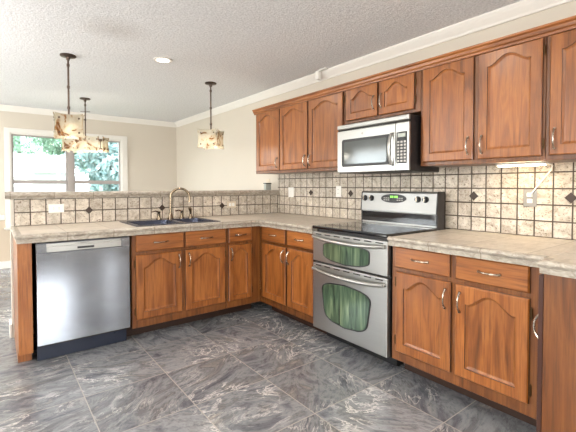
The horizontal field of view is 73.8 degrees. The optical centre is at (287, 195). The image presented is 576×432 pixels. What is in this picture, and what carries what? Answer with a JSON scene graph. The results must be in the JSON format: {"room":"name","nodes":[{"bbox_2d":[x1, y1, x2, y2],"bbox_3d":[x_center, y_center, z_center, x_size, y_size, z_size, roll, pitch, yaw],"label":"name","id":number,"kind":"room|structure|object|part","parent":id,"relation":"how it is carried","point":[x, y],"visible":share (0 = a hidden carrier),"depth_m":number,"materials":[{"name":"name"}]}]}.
{"room":"kitchen","nodes":[
{"label":"kitchen","id":0,"kind":"room"},
{"bbox_2d":[0,111,176,261],"bbox_3d":[-4.260,-0.132,5.836,5.250,2.453,0.120,-1,2,-38],"label":"wall","id":1,"kind":"structure","parent":0,"point":[151,149],"depth_m":6.90,"materials":[{"name":"beige paint"}]},
{"bbox_2d":[0,261,10,268],"bbox_3d":[-4.217,1.038,5.811,5.246,0.114,0.017,-1,2,-38],"label":"baseboard","id":2,"kind":"structure","parent":1,"relation":"attached to","point":[3,264],"depth_m":5.77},
{"bbox_2d":[4,127,127,229],"bbox_3d":[-3.573,-0.270,6.317,1.800,1.545,0.150,-1,2,-38],"label":"window","id":3,"kind":"structure","parent":1,"relation":"in","point":[70,181],"depth_m":6.18,"materials":[{"name":"white wood"}]},
{"bbox_3d":[-3.922,-0.264,6.080,0.736,1.365,0.044,-1,2,-38],"label":"sash","id":4,"kind":"part","parent":3,"relation":"part of","materials":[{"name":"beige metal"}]},
{"bbox_3d":[-3.270,-0.277,6.582,0.736,1.365,0.044,-1,2,-38],"label":"sash","id":5,"kind":"part","parent":3,"relation":"part of","materials":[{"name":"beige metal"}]},
{"bbox_2d":[0,104,176,127],"bbox_3d":[-4.204,-1.313,5.733,5.248,0.085,0.062,-1,2,-38],"label":"trim","id":6,"kind":"structure","parent":1,"relation":"attached to","point":[10,108],"depth_m":6.44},
{"bbox_2d":[9,195,233,337],"bbox_3d":[-1.234,0.573,4.011,2.699,1.137,0.141,-1,2,-38],"label":"wall","id":7,"kind":"structure","parent":0,"point":[11,201],"depth_m":3.14,"materials":[{"name":"beige paint"}]},
{"bbox_2d":[9,319,11,337],"bbox_3d":[-1.251,1.083,4.017,2.699,0.114,0.169,-1,2,-38],"label":"trim","id":8,"kind":"structure","parent":7,"relation":"attached to","point":[10,320],"depth_m":3.13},
{"bbox_2d":[48,204,63,212],"bbox_3d":[-1.996,0.107,3.306,0.116,0.074,0.009,-1,2,-38],"label":"wall outlet","id":9,"kind":"object","parent":7,"relation":"attached to","point":[52,208],"visible":1,"depth_m":3.30,"materials":[{"name":"white plastic"}]},
{"bbox_2d":[4,190,279,198],"bbox_3d":[-1.251,-0.025,3.983,2.726,0.058,0.218,-1,2,-38],"label":"bar ledge","id":10,"kind":"object","parent":7,"relation":"on","point":[54,194],"visible":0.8,"depth_m":3.63,"materials":[{"name":"tile"}]},
{"bbox_2d":[263,183,271,189],"bbox_3d":[-0.257,-0.119,4.783,0.090,0.088,0.058,-1,2,-38],"label":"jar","id":11,"kind":"object","parent":10,"relation":"on","point":[267,186],"visible":1,"depth_m":4.76,"materials":[{"name":"grey"}]},
{"bbox_3d":[-0.257,-0.113,4.783,0.080,0.076,0.048,-1,2,-38],"label":"casing","id":12,"kind":"part","parent":11,"relation":"part of","materials":[{"name":"grey"}]},
{"bbox_2d":[14,195,277,225],"bbox_3d":[-1.181,0.145,3.945,2.667,0.277,0.011,-1,2,-38],"label":"backsplash","id":13,"kind":"structure","parent":7,"relation":"attached to","point":[27,212],"depth_m":3.68,"materials":[{"name":"tile"}]},
{"bbox_2d":[227,201,235,207],"bbox_3d":[-0.639,0.098,4.351,0.112,0.072,0.009,-1,2,-38],"label":"wall outlet","id":14,"kind":"object","parent":7,"relation":"attached to","point":[230,204],"visible":1,"depth_m":4.35,"materials":[{"name":"beige plastic"}]},
{"bbox_2d":[0,0,520,121],"bbox_3d":[-1.204,-1.306,1.835,5.490,0.100,10.140,-1,2,-38],"label":"ceiling","id":15,"kind":"structure","parent":0,"point":[245,47],"depth_m":3.27,"materials":[{"name":"white paint"}]},
{"bbox_2d":[53,53,84,139],"bbox_3d":[-2.033,-0.917,3.554,0.251,0.765,0.251,-1,2,-31],"label":"pendant light","id":16,"kind":"object","parent":15,"relation":"hanging from","point":[69,126],"visible":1,"depth_m":3.49,"materials":[{"name":"beige glass"}]},
{"bbox_3d":[-2.128,-0.641,3.505,0.030,0.215,0.225,-1,2,-31],"label":"glass panel","id":17,"kind":"part","parent":16,"relation":"part of","materials":[{"name":"glass"}]},
{"bbox_3d":[-2.033,-0.979,3.552,0.026,0.563,0.026,-1,2,-38],"label":"stem","id":18,"kind":"part","parent":16,"relation":"part of","materials":[{"name":"brown metal"}]},
{"bbox_3d":[-2.090,-0.645,3.656,0.225,0.215,0.030,-1,2,-31],"label":"glass panel","id":19,"kind":"part","parent":16,"relation":"part of","materials":[{"name":"glass"}]},
{"bbox_3d":[-1.977,-0.640,3.466,0.225,0.215,0.030,-1,2,-31],"label":"glass panel","id":20,"kind":"part","parent":16,"relation":"part of","materials":[{"name":"beige glass"}]},
{"bbox_3d":[-1.938,-0.644,3.617,0.030,0.215,0.225,-1,2,-31],"label":"glass panel","id":21,"kind":"part","parent":16,"relation":"part of","materials":[{"name":"glass"}]},
{"bbox_2d":[61,97,108,152],"bbox_3d":[-2.798,-0.976,5.295,0.563,0.738,0.263,0,1,-2],"label":"chandelier","id":22,"kind":"object","parent":15,"relation":"hanging from","point":[94,144],"visible":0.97,"depth_m":5.19,"materials":[{"name":"beige glass"}]},
{"bbox_3d":[-2.948,-0.709,5.180,0.165,0.210,0.030,0,1,-2],"label":"glass panel","id":23,"kind":"part","parent":22,"relation":"part of","materials":[{"name":"beige glass"}]},
{"bbox_3d":[-2.793,-0.709,5.186,0.165,0.210,0.030,0,1,-2],"label":"glass panel","id":24,"kind":"part","parent":22,"relation":"part of","materials":[{"name":"beige glass"}]},
{"bbox_3d":[-2.798,-1.036,5.294,0.126,0.538,0.025,0,1,-11],"label":"stem","id":25,"kind":"part","parent":22,"relation":"part of","materials":[{"name":"brown metal"}]},
{"bbox_3d":[-2.639,-0.709,5.191,0.165,0.210,0.030,0,1,-2],"label":"glass panel","id":26,"kind":"part","parent":22,"relation":"part of","materials":[{"name":"beige glass"}]},
{"bbox_3d":[-2.647,-0.715,5.424,0.165,0.210,0.030,0,1,-2],"label":"glass panel","id":27,"kind":"part","parent":22,"relation":"part of","materials":[{"name":"glass"}]},
{"bbox_3d":[-2.531,-0.712,5.312,0.030,0.210,0.200,0,1,-2],"label":"glass panel","id":28,"kind":"part","parent":22,"relation":"part of","materials":[{"name":"glass"}]},
{"bbox_2d":[153,57,172,62],"bbox_3d":[-1.197,-1.298,3.671,0.176,0.010,0.176,-1,2,-38],"label":"recessed light","id":29,"kind":"object","parent":15,"relation":"in","point":[157,59],"visible":1,"depth_m":3.65,"materials":[{"name":"white"}]},
{"bbox_2d":[197,82,223,149],"bbox_3d":[-0.907,-0.942,4.506,0.251,0.765,0.251,0,1,10],"label":"pendant light","id":30,"kind":"object","parent":15,"relation":"hanging from","point":[210,139],"visible":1,"depth_m":4.42,"materials":[{"name":"beige glass"}]},
{"bbox_3d":[-0.927,-0.664,4.405,0.225,0.215,0.030,0,1,10],"label":"glass panel","id":31,"kind":"part","parent":30,"relation":"part of","materials":[{"name":"beige glass"}]},
{"bbox_3d":[-0.907,-1.003,4.505,0.026,0.563,0.026,-1,2,-38],"label":"stem","id":32,"kind":"part","parent":30,"relation":"part of","materials":[{"name":"brown metal"}]},
{"bbox_3d":[-0.887,-0.669,4.622,0.225,0.215,0.030,0,1,10],"label":"glass panel","id":33,"kind":"part","parent":30,"relation":"part of","materials":[{"name":"beige glass"}]},
{"bbox_3d":[-0.798,-0.666,4.494,0.030,0.215,0.225,0,1,10],"label":"glass panel","id":34,"kind":"part","parent":30,"relation":"part of","materials":[{"name":"beige glass"}]},
{"bbox_2d":[0,268,535,431],"bbox_3d":[-1.204,1.236,1.900,5.490,0.080,10.140,-1,2,-38],"label":"floor","id":35,"kind":"structure","parent":0,"point":[259,368],"depth_m":2.38,"materials":[{"name":"tile"}]},
{"bbox_2d":[13,237,32,362],"bbox_3d":[-1.994,0.741,2.878,0.082,0.857,0.705,-1,2,-38],"label":"end panel","id":36,"kind":"object","parent":35,"relation":"on","point":[22,253],"visible":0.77,"depth_m":2.60,"materials":[{"name":"brown wood"}]},
{"bbox_2d":[32,236,129,360],"bbox_3d":[-1.689,0.736,3.087,0.612,0.853,0.707,-1,2,-38],"label":"dishwasher","id":37,"kind":"object","parent":35,"relation":"on","point":[81,288],"visible":0.98,"depth_m":2.80,"materials":[{"name":"silver metal"}]},
{"bbox_3d":[-1.550,1.109,2.917,0.602,0.115,0.040,-1,2,-38],"label":"kick plate","id":38,"kind":"part","parent":37,"relation":"part of","materials":[{"name":"grey metal"}]},
{"bbox_3d":[-1.486,0.360,2.814,0.492,0.061,0.038,-1,2,-38],"label":"pocket handle","id":39,"kind":"part","parent":37,"relation":"part of","materials":[{"name":"silver metal"}]},
{"bbox_2d":[126,228,225,336],"bbox_3d":[-1.093,0.724,3.529,0.836,0.857,0.743,-1,2,-38],"label":"base cabinet","id":40,"kind":"object","parent":35,"relation":"on","point":[177,278],"visible":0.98,"depth_m":3.23,"materials":[{"name":"brown wood"}]},
{"bbox_3d":[-1.050,0.725,3.146,0.379,0.517,0.020,-1,2,-38],"label":"door","id":41,"kind":"part","parent":40,"relation":"part of","materials":[{"name":"brown wood"}]},
{"bbox_3d":[-1.044,0.373,3.142,0.395,0.133,0.020,-1,2,-38],"label":"drawer","id":42,"kind":"part","parent":40,"relation":"part of","materials":[{"name":"brown wood"}]},
{"bbox_3d":[-1.052,0.714,3.148,0.263,0.423,0.008,-1,2,-38],"label":"door panel","id":43,"kind":"part","parent":40,"relation":"part of","materials":[{"name":"brown wood"}]},
{"bbox_3d":[-0.726,0.719,3.395,0.379,0.517,0.020,-1,2,-38],"label":"door","id":44,"kind":"part","parent":40,"relation":"part of","materials":[{"name":"brown wood"}]},
{"bbox_3d":[-0.723,0.367,3.389,0.384,0.133,0.020,-1,2,-38],"label":"drawer","id":45,"kind":"part","parent":40,"relation":"part of","materials":[{"name":"brown wood"}]},
{"bbox_3d":[-0.728,0.708,3.397,0.263,0.423,0.008,-1,2,-38],"label":"door panel","id":46,"kind":"part","parent":40,"relation":"part of","materials":[{"name":"brown wood"}]},
{"bbox_2d":[218,226,259,315],"bbox_3d":[-0.613,0.715,3.898,0.371,0.857,0.743,-1,2,-38],"label":"base cabinet","id":47,"kind":"object","parent":35,"relation":"on","point":[242,243],"visible":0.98,"depth_m":3.63,"materials":[{"name":"brown wood"}]},
{"bbox_3d":[-0.448,0.361,3.601,0.248,0.133,0.020,-1,2,-38],"label":"drawer","id":48,"kind":"part","parent":47,"relation":"part of","materials":[{"name":"brown wood"}]},
{"bbox_3d":[-0.449,0.713,3.609,0.248,0.517,0.020,-1,2,-38],"label":"door","id":49,"kind":"part","parent":47,"relation":"part of","materials":[{"name":"brown wood"}]},
{"bbox_3d":[-0.450,0.704,3.611,0.154,0.441,0.008,-1,2,-38],"label":"door panel","id":50,"kind":"part","parent":47,"relation":"part of","materials":[{"name":"brown wood"}]},
{"bbox_2d":[260,226,326,333],"bbox_3d":[0.244,0.722,3.643,0.783,0.857,0.808,-1,2,-38],"label":"base cabinet","id":51,"kind":"object","parent":35,"relation":"on","point":[286,256],"visible":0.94,"depth_m":3.40,"materials":[{"name":"brown wood"}]},
{"bbox_2d":[10,213,360,243],"bbox_3d":[-0.726,0.270,3.334,2.694,0.058,1.520,-1,2,-38],"label":"countertop","id":52,"kind":"structure","parent":51,"relation":"on","point":[292,222],"depth_m":3.21,"materials":[{"name":"stone"}]},
{"bbox_2d":[119,217,219,226],"bbox_3d":[-1.086,0.325,3.539,0.759,0.187,0.524,-1,2,-38],"label":"sink","id":53,"kind":"object","parent":52,"relation":"in","point":[137,223],"visible":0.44,"depth_m":3.60,"materials":[{"name":"black metal"}]},
{"bbox_3d":[-1.195,0.328,3.425,0.367,0.186,0.397,-1,2,-38],"label":"bowl","id":54,"kind":"part","parent":53,"relation":"part of","materials":[{"name":"silver metal"}]},
{"bbox_2d":[188,207,192,217],"bbox_3d":[-0.994,0.165,3.906,0.056,0.114,0.052,-1,2,-38],"label":"sprayer","id":55,"kind":"object","parent":53,"relation":"on","point":[189,208],"visible":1,"depth_m":3.90,"materials":[{"name":"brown metal"}]},
{"bbox_3d":[-0.910,0.323,3.644,0.272,0.186,0.397,-1,2,-38],"label":"bowl","id":56,"kind":"part","parent":53,"relation":"part of","materials":[{"name":"silver metal"}]},
{"bbox_2d":[151,187,190,219],"bbox_3d":[-1.155,0.071,3.776,0.378,0.308,0.096,-1,2,-29],"label":"kitchen faucet","id":57,"kind":"object","parent":52,"relation":"on","point":[170,216],"visible":0.99,"depth_m":3.78,"materials":[{"name":"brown metal"}]},
{"bbox_3d":[-1.270,0.182,3.696,0.102,0.089,0.052,-1,2,-38],"label":"lever handle","id":58,"kind":"part","parent":57,"relation":"part of","materials":[{"name":"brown metal"}]},
{"bbox_3d":[-1.087,0.179,3.837,0.102,0.089,0.052,-1,2,-38],"label":"lever handle","id":59,"kind":"part","parent":57,"relation":"part of","materials":[{"name":"brown metal"}]},
{"bbox_3d":[-1.071,0.060,3.804,0.207,0.288,0.027,0,2,-17],"label":"spout","id":60,"kind":"part","parent":57,"relation":"part of","materials":[{"name":"brown metal"}]},
{"bbox_3d":[-0.128,0.704,3.558,0.008,0.423,0.248,-1,2,-38],"label":"door panel","id":61,"kind":"part","parent":51,"relation":"part of","materials":[{"name":"brown wood"}]},
{"bbox_3d":[-0.134,0.363,3.553,0.020,0.133,0.368,-1,2,-38],"label":"drawer","id":62,"kind":"part","parent":51,"relation":"part of","materials":[{"name":"brown wood"}]},
{"bbox_3d":[-0.130,0.715,3.556,0.020,0.517,0.364,-1,2,-38],"label":"door","id":63,"kind":"part","parent":51,"relation":"part of","materials":[{"name":"brown wood"}]},
{"bbox_3d":[0.102,0.370,3.245,0.020,0.133,0.344,-1,2,-38],"label":"drawer","id":64,"kind":"part","parent":51,"relation":"part of","materials":[{"name":"brown wood"}]},
{"bbox_3d":[0.102,0.722,3.255,0.020,0.517,0.342,-1,2,-38],"label":"door","id":65,"kind":"part","parent":51,"relation":"part of","materials":[{"name":"brown wood"}]},
{"bbox_3d":[0.104,0.711,3.257,0.008,0.423,0.226,-1,2,-38],"label":"door panel","id":66,"kind":"part","parent":51,"relation":"part of","materials":[{"name":"brown wood"}]},
{"bbox_2d":[312,191,444,365],"bbox_3d":[0.703,0.566,3.012,0.821,1.201,0.745,-1,2,-38],"label":"range","id":67,"kind":"object","parent":35,"relation":"on","point":[352,268],"visible":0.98,"depth_m":2.83,"materials":[{"name":"silver metal"}]},
{"bbox_3d":[0.402,0.591,2.781,0.061,0.042,0.716,-1,2,-38],"label":"handle","id":68,"kind":"part","parent":67,"relation":"part of","materials":[{"name":"silver metal"}]},
{"bbox_3d":[0.402,0.336,2.775,0.061,0.042,0.716,-1,2,-38],"label":"handle","id":69,"kind":"part","parent":67,"relation":"part of","materials":[{"name":"silver metal"}]},
{"bbox_3d":[0.441,0.798,2.816,0.038,0.524,0.734,-1,2,-38],"label":"oven door","id":70,"kind":"part","parent":67,"relation":"part of","materials":[{"name":"silver metal"}]},
{"bbox_3d":[0.441,0.407,2.806,0.038,0.234,0.734,-1,2,-38],"label":"oven door","id":71,"kind":"part","parent":67,"relation":"part of","materials":[{"name":"silver metal"}]},
{"bbox_3d":[0.766,1.110,3.075,0.590,0.087,0.694,-1,2,-38],"label":"kick plate","id":72,"kind":"part","parent":67,"relation":"part of","materials":[{"name":"black plastic"}]},
{"bbox_2d":[312,221,436,237],"bbox_3d":[0.655,0.250,2.967,0.598,0.024,0.738,-1,2,-38],"label":"cooktop","id":73,"kind":"object","parent":67,"relation":"in","point":[369,229],"depth_m":2.89,"materials":[{"name":"black glass"}]},
{"bbox_3d":[0.868,0.020,3.158,0.011,0.072,0.250,-1,2,-38],"label":"control panel","id":74,"kind":"part","parent":67,"relation":"part of","materials":[{"name":"black plastic"}]},
{"bbox_3d":[0.887,0.225,3.145,0.007,0.012,0.720,-1,2,-38],"label":"trim","id":75,"kind":"part","parent":67,"relation":"part of","materials":[{"name":"silver metal"}]},
{"bbox_3d":[0.888,0.178,3.145,0.005,0.081,0.716,-1,2,-38],"label":"panel","id":76,"kind":"part","parent":67,"relation":"part of","materials":[{"name":"silver metal"}]},
{"bbox_2d":[392,246,541,426],"bbox_3d":[1.228,0.754,2.365,0.783,0.857,0.906,-1,2,-38],"label":"base cabinet","id":77,"kind":"object","parent":35,"relation":"on","point":[464,325],"visible":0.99,"depth_m":2.10,"materials":[{"name":"brown wood"}]},
{"bbox_3d":[0.788,0.394,2.314,0.034,0.017,0.125,-1,2,-38],"label":"handle","id":78,"kind":"part","parent":77,"relation":"part of","materials":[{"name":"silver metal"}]},
{"bbox_3d":[0.815,0.735,2.333,0.008,0.423,0.256,-1,2,-38],"label":"door panel","id":79,"kind":"part","parent":77,"relation":"part of","materials":[{"name":"brown wood"}]},
{"bbox_3d":[0.808,0.394,2.329,0.020,0.133,0.371,-1,2,-38],"label":"drawer","id":80,"kind":"part","parent":77,"relation":"part of","materials":[{"name":"brown wood"}]},
{"bbox_3d":[0.813,0.746,2.332,0.020,0.517,0.372,-1,2,-38],"label":"door","id":81,"kind":"part","parent":77,"relation":"part of","materials":[{"name":"brown wood"}]},
{"bbox_3d":[0.889,0.588,2.188,0.034,0.125,0.017,-1,2,-38],"label":"handle","id":82,"kind":"part","parent":77,"relation":"part of","materials":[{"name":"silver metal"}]},
{"bbox_3d":[0.941,0.590,2.119,0.034,0.125,0.017,-1,2,-38],"label":"handle","id":83,"kind":"part","parent":77,"relation":"part of","materials":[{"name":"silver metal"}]},
{"bbox_2d":[387,229,575,267],"bbox_3d":[1.227,0.294,2.365,0.781,0.058,0.903,-1,2,-38],"label":"countertop","id":84,"kind":"structure","parent":77,"relation":"on","point":[499,247],"depth_m":2.20,"materials":[{"name":"stone"}]},
{"bbox_3d":[1.037,0.403,1.990,0.034,0.017,0.125,-1,2,-38],"label":"handle","id":85,"kind":"part","parent":77,"relation":"part of","materials":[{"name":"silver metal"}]},
{"bbox_3d":[1.060,0.743,2.015,0.008,0.423,0.259,-1,2,-38],"label":"door panel","id":86,"kind":"part","parent":77,"relation":"part of","materials":[{"name":"brown wood"}]},
{"bbox_3d":[1.058,0.754,2.014,0.020,0.517,0.375,-1,2,-38],"label":"door","id":87,"kind":"part","parent":77,"relation":"part of","materials":[{"name":"brown wood"}]},
{"bbox_3d":[1.057,0.402,2.005,0.020,0.133,0.375,-1,2,-38],"label":"drawer","id":88,"kind":"part","parent":77,"relation":"part of","materials":[{"name":"brown wood"}]},
{"bbox_2d":[533,274,575,431],"bbox_3d":[1.914,0.779,1.411,0.850,0.857,1.541,-1,2,-38],"label":"base cabinet","id":89,"kind":"object","parent":35,"relation":"on","point":[556,336],"visible":0.89,"depth_m":1.68,"materials":[{"name":"brown wood"}]},
{"bbox_3d":[1.145,0.599,1.766,0.017,0.125,0.034,-1,2,-38],"label":"handle","id":90,"kind":"part","parent":89,"relation":"part of","materials":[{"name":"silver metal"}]},
{"bbox_3d":[1.178,0.722,1.762,0.106,0.735,0.020,-1,2,-38],"label":"door","id":91,"kind":"part","parent":89,"relation":"part of","materials":[{"name":"brown wood"}]},
{"bbox_2d":[536,249,575,278],"bbox_3d":[1.922,0.320,1.362,0.904,0.058,1.532,-1,2,-38],"label":"countertop","id":92,"kind":"structure","parent":89,"relation":"on","point":[563,264],"depth_m":1.66,"materials":[{"name":"stone"}]},
{"bbox_2d":[176,0,575,190],"bbox_3d":[0.924,-0.072,3.504,0.120,2.453,9.900,-1,2,-38],"label":"wall","id":93,"kind":"structure","parent":0,"point":[233,167],"depth_m":5.35,"materials":[{"name":"beige paint"}]},
{"bbox_2d":[256,109,297,173],"bbox_3d":[-0.136,-0.620,4.467,0.347,0.718,0.498,-1,2,-38],"label":"upper cabinet","id":94,"kind":"object","parent":93,"relation":"attached to","point":[267,123],"visible":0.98,"depth_m":4.38,"materials":[{"name":"brown wood"}]},
{"bbox_3d":[-0.231,-0.632,4.378,0.008,0.576,0.336,-1,2,-38],"label":"door panel","id":95,"kind":"part","parent":94,"relation":"part of","materials":[{"name":"brown wood"}]},
{"bbox_3d":[-0.233,-0.621,4.377,0.020,0.670,0.452,-1,2,-38],"label":"door","id":96,"kind":"part","parent":94,"relation":"part of","materials":[{"name":"brown wood"}]},
{"bbox_2d":[288,187,293,196],"bbox_3d":[0.031,-0.044,4.540,0.014,0.116,0.100,-1,2,-38],"label":"light switch","id":97,"kind":"object","parent":93,"relation":"attached to","point":[290,189],"visible":1,"depth_m":4.53,"materials":[{"name":"white plastic"}]},
{"bbox_2d":[280,91,345,172],"bbox_3d":[0.312,-0.605,3.885,0.347,0.718,0.967,-1,2,-38],"label":"upper cabinet","id":98,"kind":"object","parent":93,"relation":"attached to","point":[308,129],"visible":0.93,"depth_m":3.77,"materials":[{"name":"brown wood"}]},
{"bbox_3d":[0.057,-0.623,4.005,0.008,0.576,0.341,-1,2,-38],"label":"door panel","id":99,"kind":"part","parent":98,"relation":"part of","materials":[{"name":"brown wood"}]},
{"bbox_3d":[0.055,-0.612,4.004,0.020,0.670,0.457,-1,2,-38],"label":"door","id":100,"kind":"part","parent":98,"relation":"part of","materials":[{"name":"brown wood"}]},
{"bbox_3d":[0.351,-0.613,3.623,0.008,0.576,0.349,-1,2,-38],"label":"door panel","id":101,"kind":"part","parent":98,"relation":"part of","materials":[{"name":"brown wood"}]},
{"bbox_3d":[0.349,-0.602,3.622,0.020,0.670,0.465,-1,2,-38],"label":"door","id":102,"kind":"part","parent":98,"relation":"part of","materials":[{"name":"brown wood"}]},
{"bbox_2d":[315,67,327,80],"bbox_3d":[0.350,-1.262,3.975,0.046,0.096,0.155,-1,2,-38],"label":"wall sensor","id":103,"kind":"object","parent":93,"relation":"attached to","point":[317,73],"visible":1,"depth_m":3.99,"materials":[{"name":"white plastic"}]},
{"bbox_3d":[0.318,-1.260,4.017,0.046,0.090,0.050,-1,2,-38],"label":"casing","id":104,"kind":"part","parent":103,"relation":"part of","materials":[{"name":"plastic"}]},
{"bbox_2d":[336,186,340,196],"bbox_3d":[0.515,-0.046,3.916,0.009,0.114,0.074,-1,2,-38],"label":"wall outlet","id":105,"kind":"object","parent":93,"relation":"attached to","point":[338,188],"visible":1,"depth_m":3.91,"materials":[{"name":"white plastic"}]},
{"bbox_2d":[174,0,574,126],"bbox_3d":[0.871,-1.253,3.393,0.062,0.085,9.835,-1,2,-38],"label":"trim","id":106,"kind":"structure","parent":93,"relation":"attached to","point":[523,8],"depth_m":3.19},
{"bbox_2d":[345,70,421,124],"bbox_3d":[0.841,-0.789,3.193,0.347,0.313,0.762,-1,2,-38],"label":"upper cabinet","id":107,"kind":"object","parent":93,"relation":"attached to","point":[401,95],"visible":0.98,"depth_m":3.06,"materials":[{"name":"brown wood"}]},
{"bbox_3d":[0.625,-0.804,3.262,0.008,0.176,0.230,-1,2,-38],"label":"door panel","id":108,"kind":"part","parent":107,"relation":"part of","materials":[{"name":"brown wood"}]},
{"bbox_3d":[0.623,-0.793,3.261,0.020,0.270,0.346,-1,2,-38],"label":"door","id":109,"kind":"part","parent":107,"relation":"part of","materials":[{"name":"brown wood"}]},
{"bbox_2d":[337,114,438,173],"bbox_3d":[0.793,-0.399,3.169,0.462,0.413,0.728,-1,2,-38],"label":"microwave","id":110,"kind":"object","parent":107,"relation":"attached to","point":[389,145],"visible":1,"depth_m":2.98,"materials":[{"name":"silver metal"}]},
{"bbox_3d":[0.625,-0.373,3.118,0.024,0.356,0.606,-1,2,-38],"label":"door","id":111,"kind":"part","parent":110,"relation":"part of","materials":[{"name":"silver metal"}]},
{"bbox_3d":[0.764,-0.352,2.872,0.053,0.254,0.025,-1,2,-38],"label":"handle","id":112,"kind":"part","parent":110,"relation":"part of","materials":[{"name":"silver metal"}]},
{"bbox_3d":[0.848,-0.365,2.828,0.024,0.356,0.120,-1,2,-38],"label":"control panel","id":113,"kind":"part","parent":110,"relation":"part of","materials":[{"name":"silver metal"}]},
{"bbox_3d":[0.842,-0.797,2.981,0.008,0.176,0.211,-1,2,-38],"label":"door panel","id":114,"kind":"part","parent":107,"relation":"part of","materials":[{"name":"brown wood"}]},
{"bbox_3d":[0.839,-0.785,2.980,0.020,0.270,0.327,-1,2,-38],"label":"door","id":115,"kind":"part","parent":107,"relation":"part of","materials":[{"name":"brown wood"}]},
{"bbox_2d":[252,15,575,114],"bbox_3d":[0.912,-0.957,3.105,0.334,0.058,3.958,-1,2,-38],"label":"crown molding","id":116,"kind":"structure","parent":107,"relation":"attached to","point":[569,23],"depth_m":2.64,"materials":[{"name":"brown wood"}]},
{"bbox_2d":[278,162,575,239],"bbox_3d":[1.685,0.058,2.411,0.010,0.529,5.934,-1,2,-38],"label":"backsplash","id":117,"kind":"structure","parent":93,"relation":"attached to","point":[477,198],"depth_m":2.82,"materials":[{"name":"tile"}]},
{"bbox_2d":[421,37,562,167],"bbox_3d":[1.319,-0.571,2.577,0.347,0.718,0.804,-1,2,-38],"label":"upper cabinet","id":118,"kind":"object","parent":93,"relation":"attached to","point":[486,109],"visible":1,"depth_m":2.43,"materials":[{"name":"brown wood"}]},
{"bbox_3d":[1.100,-0.588,2.651,0.008,0.576,0.254,-1,2,-38],"label":"door panel","id":119,"kind":"part","parent":118,"relation":"part of","materials":[{"name":"brown wood"}]},
{"bbox_3d":[1.098,-0.577,2.649,0.020,0.670,0.370,-1,2,-38],"label":"door","id":120,"kind":"part","parent":118,"relation":"part of","materials":[{"name":"brown wood"}]},
{"bbox_3d":[1.173,-0.331,2.517,0.034,0.125,0.017,-1,2,-38],"label":"handle","id":121,"kind":"part","parent":118,"relation":"part of","materials":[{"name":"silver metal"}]},
{"bbox_3d":[1.228,-0.329,2.445,0.034,0.125,0.017,-1,2,-38],"label":"handle","id":122,"kind":"part","parent":118,"relation":"part of","materials":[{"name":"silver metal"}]},
{"bbox_3d":[1.343,-0.580,2.335,0.008,0.576,0.248,-1,2,-38],"label":"door panel","id":123,"kind":"part","parent":118,"relation":"part of","materials":[{"name":"brown wood"}]},
{"bbox_3d":[1.341,-0.569,2.333,0.020,0.670,0.364,-1,2,-38],"label":"door","id":124,"kind":"part","parent":118,"relation":"part of","materials":[{"name":"brown wood"}]},
{"bbox_2d":[496,162,552,196],"bbox_3d":[1.554,-0.101,2.452,0.246,0.216,0.330,-1,2,-38],"label":"light","id":125,"kind":"object","parent":118,"relation":"attached to","point":[527,163],"depth_m":2.41,"materials":[{"name":"white plastic"}]},
{"bbox_3d":[1.613,-0.098,2.424,0.085,0.212,0.202,0,1,-2],"label":"power cord","id":126,"kind":"part","parent":125,"relation":"part of","materials":[{"name":"plastic"}]},
{"bbox_2d":[523,189,536,206],"bbox_3d":[1.590,0.013,2.521,0.009,0.116,0.080,-1,2,-38],"label":"wall outlet","id":127,"kind":"object","parent":93,"relation":"attached to","point":[531,201],"visible":1,"depth_m":2.52,"materials":[{"name":"white plastic"}]},
{"bbox_2d":[545,29,575,161],"bbox_3d":[1.834,-0.554,1.908,0.347,0.718,0.880,-1,2,-38],"label":"upper cabinet","id":128,"kind":"object","parent":93,"relation":"attached to","point":[561,47],"visible":1,"depth_m":2.11,"materials":[{"name":"brown wood"}]},
{"bbox_3d":[1.473,-0.321,2.127,0.034,0.125,0.017,-1,2,-38],"label":"handle","id":129,"kind":"part","parent":128,"relation":"part of","materials":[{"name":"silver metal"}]},
{"bbox_3d":[1.599,-0.572,2.003,0.008,0.576,0.282,-1,2,-38],"label":"door panel","id":130,"kind":"part","parent":128,"relation":"part of","materials":[{"name":"brown wood"}]},
{"label":"outside","id":131,"kind":"structure","parent":0,"visible":0},
{"bbox_3d":[-12.203,1.459,8.205,75.000,0.150,100.000,-1,2,-38],"label":"lawn","id":132,"kind":"structure","parent":131,"visible":0},
{"bbox_2d":[13,136,21,145],"bbox_3d":[-20.412,-2.960,25.690,3.875,7.781,4.787,-1,2,-19],"label":"tree","id":133,"kind":"object","parent":132,"relation":"on","point":[14,137],"visible":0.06,"depth_m":27.08,"materials":[{"name":"green plant"}]},
{"bbox_2d":[13,136,61,154],"bbox_3d":[-23.049,-4.608,34.623,6.995,10.620,5.748,-1,2,-38],"label":"tree","id":134,"kind":"object","parent":132,"relation":"on","point":[34,141],"visible":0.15,"depth_m":33.47,"materials":[{"name":"green plant"}]},
{"bbox_2d":[13,153,79,191],"bbox_3d":[-16.475,-0.625,20.264,9.000,3.399,5.200,-1,2,-38],"label":"house","id":135,"kind":"structure","parent":132,"relation":"on","point":[26,166],"depth_m":20.43,"materials":[{"name":"white"}]},
{"bbox_2d":[37,137,87,175],"bbox_3d":[-16.262,-3.573,28.393,4.921,8.868,5.045,-1,2,-21],"label":"tree","id":136,"kind":"object","parent":132,"relation":"on","point":[57,150],"visible":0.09,"depth_m":28.46,"materials":[{"name":"green plant"}]},
{"bbox_2d":[62,142,116,175],"bbox_3d":[-7.655,-1.627,16.629,3.904,5.579,3.276,0,1,-4],"label":"tree","id":137,"kind":"object","parent":132,"relation":"on","point":[81,160],"visible":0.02,"depth_m":15.99,"materials":[{"name":"green plant"}]},
{"bbox_2d":[78,142,118,190],"bbox_3d":[-5.515,-0.497,12.350,1.969,3.536,2.916,-1,2,-38],"label":"tree","id":138,"kind":"object","parent":132,"relation":"on","point":[106,169],"visible":0.44,"depth_m":12.09,"materials":[{"name":"green plant"}]}
]}

